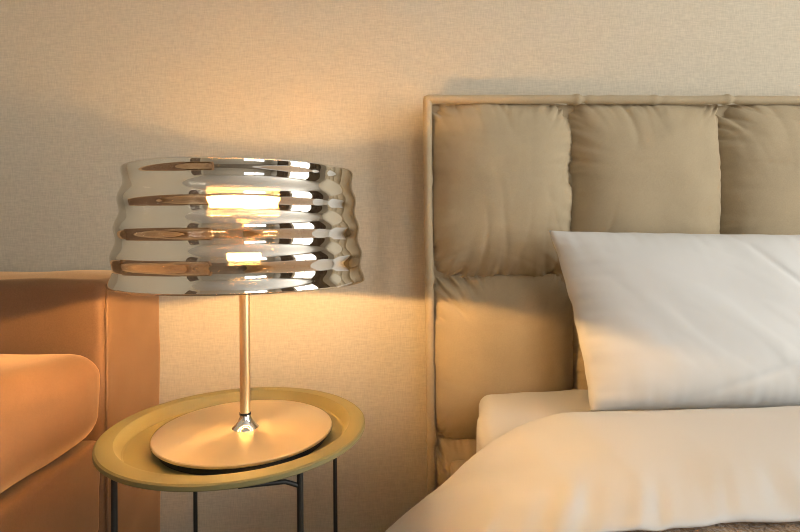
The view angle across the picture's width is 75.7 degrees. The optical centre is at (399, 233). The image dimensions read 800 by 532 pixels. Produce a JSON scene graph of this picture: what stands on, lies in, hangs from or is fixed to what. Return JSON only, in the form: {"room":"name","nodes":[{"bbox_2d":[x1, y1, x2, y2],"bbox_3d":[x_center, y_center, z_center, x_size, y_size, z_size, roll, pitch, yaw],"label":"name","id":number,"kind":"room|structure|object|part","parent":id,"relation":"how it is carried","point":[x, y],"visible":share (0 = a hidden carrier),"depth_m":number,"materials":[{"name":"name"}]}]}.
{"room":"bedroom","nodes":[
{"label":"bedroom","id":0,"kind":"room"},
{"bbox_2d":[0,0,799,531],"bbox_3d":[0.489,-0.424,1.528,4.610,2.600,0.100,0,0,-2],"label":"wall","id":1,"kind":"structure","parent":0,"point":[89,89],"depth_m":1.45,"materials":[{"name":"paint"}]},
{"bbox_3d":[0.572,0.926,-0.601,4.610,0.100,4.360,0,0,-2],"label":"floor","id":2,"kind":"structure","parent":0,"visible":0},
{"bbox_2d":[0,270,160,531],"bbox_3d":[-1.119,0.464,0.187,1.062,0.842,2.460,0,0,-2],"label":"sofa","id":3,"kind":"object","parent":2,"relation":"on","point":[79,357],"visible":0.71,"depth_m":1.12,"materials":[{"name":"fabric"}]},
{"bbox_2d":[0,354,99,493],"bbox_3d":[-1.027,0.336,0.648,0.843,0.222,0.928,0,0,-2],"label":"seat cushion","id":4,"kind":"object","parent":3,"relation":"on","point":[50,403],"depth_m":0.94,"materials":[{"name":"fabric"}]},
{"bbox_2d":[92,387,364,531],"bbox_3d":[-0.283,0.608,0.911,0.446,0.545,0.446,0,0,-2],"label":"tray table","id":5,"kind":"object","parent":2,"relation":"on","point":[123,454],"visible":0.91,"depth_m":0.83,"materials":[{"name":"yellow metal"}]},
{"bbox_3d":[-0.427,0.615,0.772,0.009,0.531,0.010,0,0,43],"label":"leg","id":6,"kind":"part","parent":5,"relation":"part of","materials":[{"name":"black metal"}]},
{"bbox_3d":[-0.420,0.615,1.057,0.008,0.531,0.008,0,0,-2],"label":"leg","id":7,"kind":"part","parent":5,"relation":"part of","materials":[{"name":"black metal"}]},
{"bbox_2d":[106,156,364,474],"bbox_3d":[-0.270,0.125,0.896,0.417,0.462,0.417,0,0,-2],"label":"table lamp","id":8,"kind":"object","parent":5,"relation":"on","point":[244,227],"visible":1,"depth_m":0.73,"materials":[{"name":"polished chrome"},{"name":"brushed champagne metal"},{"name":"black rubber"}]},
{"bbox_3d":[-0.271,-0.011,0.896,0.417,0.190,0.417,0,0,-2],"label":"lamp shade","id":9,"kind":"part","parent":8,"relation":"part of","materials":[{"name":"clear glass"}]},
{"bbox_3d":[-0.269,0.340,0.896,0.298,0.006,0.298,0,0,-2],"label":"foot plate","id":10,"kind":"part","parent":8,"relation":"part of","materials":[{"name":"beige metal"}]},
{"bbox_3d":[-0.270,0.196,0.896,0.018,0.231,0.018,0,0,-2],"label":"stem","id":11,"kind":"part","parent":8,"relation":"part of","materials":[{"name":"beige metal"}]},
{"bbox_3d":[-0.147,0.614,0.765,0.009,0.531,0.010,0,0,43],"label":"leg","id":12,"kind":"part","parent":5,"relation":"part of","materials":[{"name":"black metal"}]},
{"bbox_3d":[-0.130,0.613,1.040,0.008,0.531,0.008,0,0,-2],"label":"leg","id":13,"kind":"part","parent":5,"relation":"part of","materials":[{"name":"black metal"}]},
{"bbox_2d":[423,93,799,494],"bbox_3d":[1.127,0.246,0.377,2.055,1.251,2.235,0,0,-2],"label":"headboard","id":14,"kind":"object","parent":2,"relation":"on","point":[502,172],"visible":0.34,"depth_m":1.35,"materials":[{"name":"beige fabric"}]},
{"bbox_3d":[0.279,0.686,1.378,0.389,0.284,0.128,0,0,-2],"label":"padded panel","id":15,"kind":"part","parent":14,"relation":"part of","materials":[{"name":"beige fabric"}]},
{"bbox_3d":[0.190,0.688,0.276,0.050,0.220,2.098,0,0,-2],"label":"rail","id":16,"kind":"part","parent":14,"relation":"part of","materials":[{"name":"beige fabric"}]},
{"bbox_3d":[0.274,-0.117,1.374,0.390,0.475,0.124,0,0,-2],"label":"padded panel","id":17,"kind":"part","parent":14,"relation":"part of","materials":[{"name":"beige fabric"}]},
{"bbox_3d":[0.277,0.333,1.378,0.390,0.446,0.126,0,0,-2],"label":"padded panel","id":18,"kind":"part","parent":14,"relation":"part of","materials":[{"name":"beige fabric"}]},
{"bbox_3d":[0.670,0.331,1.384,0.421,0.446,0.108,0,0,-2],"label":"padded panel","id":19,"kind":"part","parent":14,"relation":"part of","materials":[{"name":"beige fabric"}]},
{"bbox_3d":[1.087,0.242,1.461,2.015,1.200,0.065,0,0,-2],"label":"headboard","id":20,"kind":"part","parent":14,"relation":"part of","materials":[{"name":"beige fabric"}]},
{"bbox_2d":[476,389,733,452],"bbox_3d":[1.103,0.494,0.343,1.838,0.212,2.008,0,0,-2],"label":"mattress","id":21,"kind":"object","parent":14,"relation":"on","point":[499,414],"visible":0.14,"depth_m":1.18,"materials":[{"name":"grey fabric"}]},
{"bbox_2d":[385,406,799,531],"bbox_3d":[0.993,0.449,0.861,2.080,0.246,0.391,0,0,-2],"label":"duvet","id":22,"kind":"object","parent":21,"relation":"on","point":[658,470],"visible":1,"depth_m":0.77,"materials":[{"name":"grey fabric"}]},
{"bbox_2d":[549,230,799,410],"bbox_3d":[0.722,0.189,1.176,0.722,0.397,0.221,0,0,-1],"label":"pillow","id":23,"kind":"object","parent":21,"relation":"on","point":[663,321],"visible":1,"depth_m":1.10,"materials":[{"name":"grey fabric"}]},
{"bbox_2d":[623,521,799,531],"bbox_3d":[1.079,0.474,0.138,1.861,0.202,1.303,0,0,-2],"label":"throw","id":24,"kind":"object","parent":21,"relation":"on","point":[734,526],"visible":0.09,"depth_m":0.66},
{"bbox_3d":[0.667,-0.119,1.381,0.420,0.475,0.107,0,0,-2],"label":"padded panel","id":25,"kind":"part","parent":14,"relation":"part of","materials":[{"name":"beige fabric"}]},
{"bbox_3d":[1.075,-0.122,1.394,0.420,0.476,0.110,0,0,1],"label":"padded panel","id":26,"kind":"part","parent":14,"relation":"part of","materials":[{"name":"beige fabric"}]}
]}

